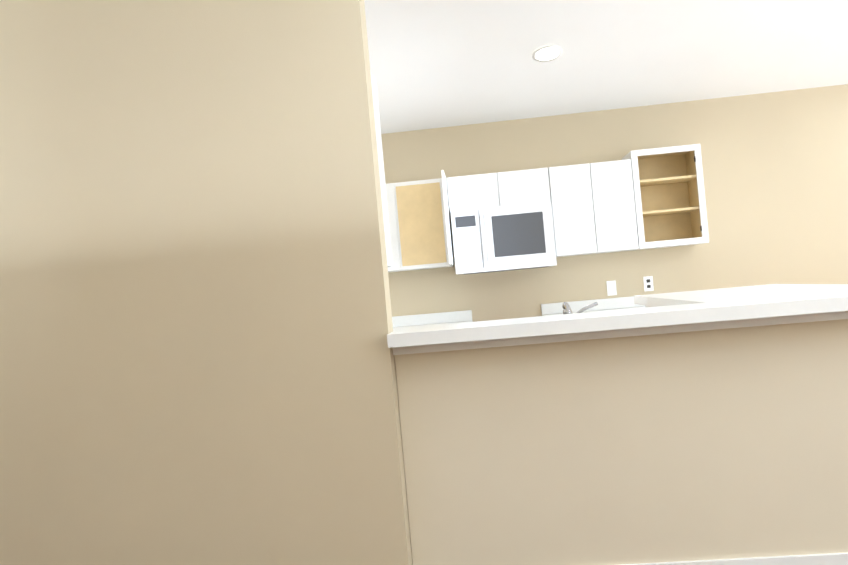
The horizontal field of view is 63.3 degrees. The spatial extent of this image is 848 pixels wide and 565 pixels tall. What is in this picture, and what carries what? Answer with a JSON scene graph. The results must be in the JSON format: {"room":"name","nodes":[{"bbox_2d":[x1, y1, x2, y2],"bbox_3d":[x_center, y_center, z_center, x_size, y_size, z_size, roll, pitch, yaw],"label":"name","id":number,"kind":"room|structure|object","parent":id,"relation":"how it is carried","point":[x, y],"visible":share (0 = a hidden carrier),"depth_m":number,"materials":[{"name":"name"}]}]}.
{"room":"kitchen","nodes":[
{"label":"kitchen","id":0,"kind":"room"},
{"bbox_2d":[0,0,412,564],"bbox_3d":[-1.366,-0.507,2.769,2.350,3.700,0.140,-5,0,5],"label":"wall","id":1,"kind":"structure","parent":0,"point":[197,362],"depth_m":2.66,"materials":[{"name":"beige paint"}]},
{"bbox_2d":[370,71,392,266],"bbox_3d":[-0.769,-0.430,2.966,1.170,0.825,0.346,-5,0,5],"label":"upper cabinet","id":2,"kind":"object","parent":1,"relation":"attached to","point":[381,173],"visible":0.12,"depth_m":2.98,"materials":[{"name":"white wood"}]},
{"bbox_2d":[364,0,847,133],"bbox_3d":[0.484,-1.598,1.020,12.500,0.928,9.340,-5,0,5],"label":"ceiling","id":3,"kind":"structure","parent":0,"point":[440,63],"depth_m":4.68,"materials":[{"name":"white paint"}]},
{"bbox_2d":[532,45,561,61],"bbox_3d":[0.825,-1.531,4.603,0.200,0.048,0.197,-5,0,5],"label":"recessed light","id":4,"kind":"object","parent":3,"relation":"in","point":[547,53],"visible":1,"depth_m":4.60,"materials":[{"name":"white"}]},
{"bbox_2d":[381,84,847,321],"bbox_3d":[3.008,-0.524,5.439,8.400,3.000,0.120,-5,0,5],"label":"wall","id":5,"kind":"structure","parent":0,"point":[775,170],"depth_m":5.45,"materials":[{"name":"beige paint"}]},
{"bbox_2d":[386,178,452,271],"bbox_3d":[-0.195,-0.433,5.474,0.780,0.680,0.331,-5,0,5],"label":"upper cabinet","id":6,"kind":"object","parent":5,"relation":"attached to","point":[417,224],"visible":0.71,"depth_m":5.31,"materials":[{"name":"white wood"}]},
{"bbox_2d":[441,170,453,264],"bbox_3d":[0.172,-0.468,5.101,0.024,0.674,0.381,-5,0,5],"label":"door","id":7,"kind":"structure","parent":6,"relation":"attached to","point":[447,219],"depth_m":4.91,"materials":[{"name":"white wood"}]},
{"bbox_2d":[446,167,550,214],"bbox_3d":[0.582,-0.708,5.410,0.776,0.270,0.331,-5,0,5],"label":"upper cabinet","id":8,"kind":"object","parent":5,"relation":"attached to","point":[478,191],"visible":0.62,"depth_m":5.25,"materials":[{"name":"white wood"}]},
{"bbox_2d":[450,201,556,274],"bbox_3d":[0.608,-0.331,5.321,0.750,0.481,0.506,-5,0,5],"label":"microwave","id":9,"kind":"object","parent":8,"relation":"attached to","point":[504,238],"visible":1,"depth_m":5.12,"materials":[{"name":"white"}]},
{"bbox_2d":[548,159,638,256],"bbox_3d":[1.294,-0.565,5.352,0.618,0.680,0.331,-5,0,5],"label":"upper cabinet","id":10,"kind":"object","parent":5,"relation":"attached to","point":[593,208],"visible":0.9,"depth_m":5.19,"materials":[{"name":"white wood"}]},
{"bbox_2d":[606,280,616,295],"bbox_3d":[1.501,0.045,5.497,0.072,0.118,0.014,-5,0,5],"label":"light switch","id":11,"kind":"object","parent":5,"relation":"attached to","point":[612,290],"depth_m":5.50,"materials":[{"name":"white plastic"}]},
{"bbox_2d":[643,276,653,290],"bbox_3d":[1.789,0.010,5.477,0.072,0.118,0.007,-5,0,5],"label":"outlet","id":12,"kind":"object","parent":5,"relation":"attached to","point":[648,280],"depth_m":5.47,"materials":[{"name":"white plastic"}]},
{"bbox_2d":[622,144,708,250],"bbox_3d":[1.853,-0.645,5.305,0.510,0.740,0.333,-5,0,5],"label":"upper cabinet","id":13,"kind":"object","parent":5,"relation":"attached to","point":[669,196],"visible":0.85,"depth_m":5.43,"materials":[{"name":"white wood"}]},
{"bbox_3d":[1.680,1.115,4.071,11.100,0.050,3.070,-5,0,5],"label":"floor","id":14,"kind":"structure","parent":0,"visible":0},
{"bbox_2d":[392,310,472,330],"bbox_3d":[-0.291,0.776,5.333,1.400,0.985,0.632,-5,0,5],"label":"backsplash","id":15,"kind":"structure","parent":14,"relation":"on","point":[432,319],"depth_m":5.60,"materials":[{"name":"white"}]},
{"bbox_2d":[395,352,522,564],"bbox_3d":[0.197,0.769,3.208,0.454,0.890,0.748,-5,0,5],"label":"half wall","id":16,"kind":"structure","parent":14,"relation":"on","point":[459,441],"depth_m":2.68,"materials":[{"name":"beige paint"}]},
{"bbox_2d":[507,344,634,564],"bbox_3d":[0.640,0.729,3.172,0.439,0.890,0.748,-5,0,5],"label":"half wall","id":17,"kind":"structure","parent":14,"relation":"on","point":[567,417],"depth_m":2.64,"materials":[{"name":"beige paint"}]},
{"bbox_2d":[541,296,644,315],"bbox_3d":[1.537,0.615,5.190,1.160,0.985,0.618,-5,0,5],"label":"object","id":18,"kind":"object","parent":14,"relation":"on","point":[619,303],"visible":0.08,"depth_m":5.49,"materials":[{"name":"white"}]},
{"bbox_2d":[562,302,597,313],"bbox_3d":[0.628,0.164,2.987,0.230,0.155,0.240,-5,0,5],"label":"faucet","id":19,"kind":"object","parent":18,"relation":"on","point":[566,308],"visible":0.33,"depth_m":2.93,"materials":[{"name":"silver metal"}]},
{"bbox_2d":[615,336,750,564],"bbox_3d":[1.084,0.690,3.135,0.455,0.890,0.748,-5,0,5],"label":"half wall","id":20,"kind":"structure","parent":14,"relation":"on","point":[704,427],"depth_m":2.61,"materials":[{"name":"beige paint"}]},
{"bbox_2d":[659,312,847,564],"bbox_3d":[1.644,0.609,3.178,0.664,0.955,1.246,-5,0,5],"label":"half wall","id":21,"kind":"structure","parent":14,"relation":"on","point":[791,380],"depth_m":2.57,"materials":[{"name":"beige paint"}]},
{"bbox_2d":[391,312,746,363],"bbox_3d":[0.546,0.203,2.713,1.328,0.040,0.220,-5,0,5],"label":"countertop","id":22,"kind":"structure","parent":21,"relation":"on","point":[713,321],"depth_m":2.56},
{"bbox_2d":[643,292,847,327],"bbox_3d":[1.614,0.113,3.305,0.711,0.040,1.574,-5,0,5],"label":"countertop","id":23,"kind":"structure","parent":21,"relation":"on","point":[761,309],"depth_m":2.52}
]}

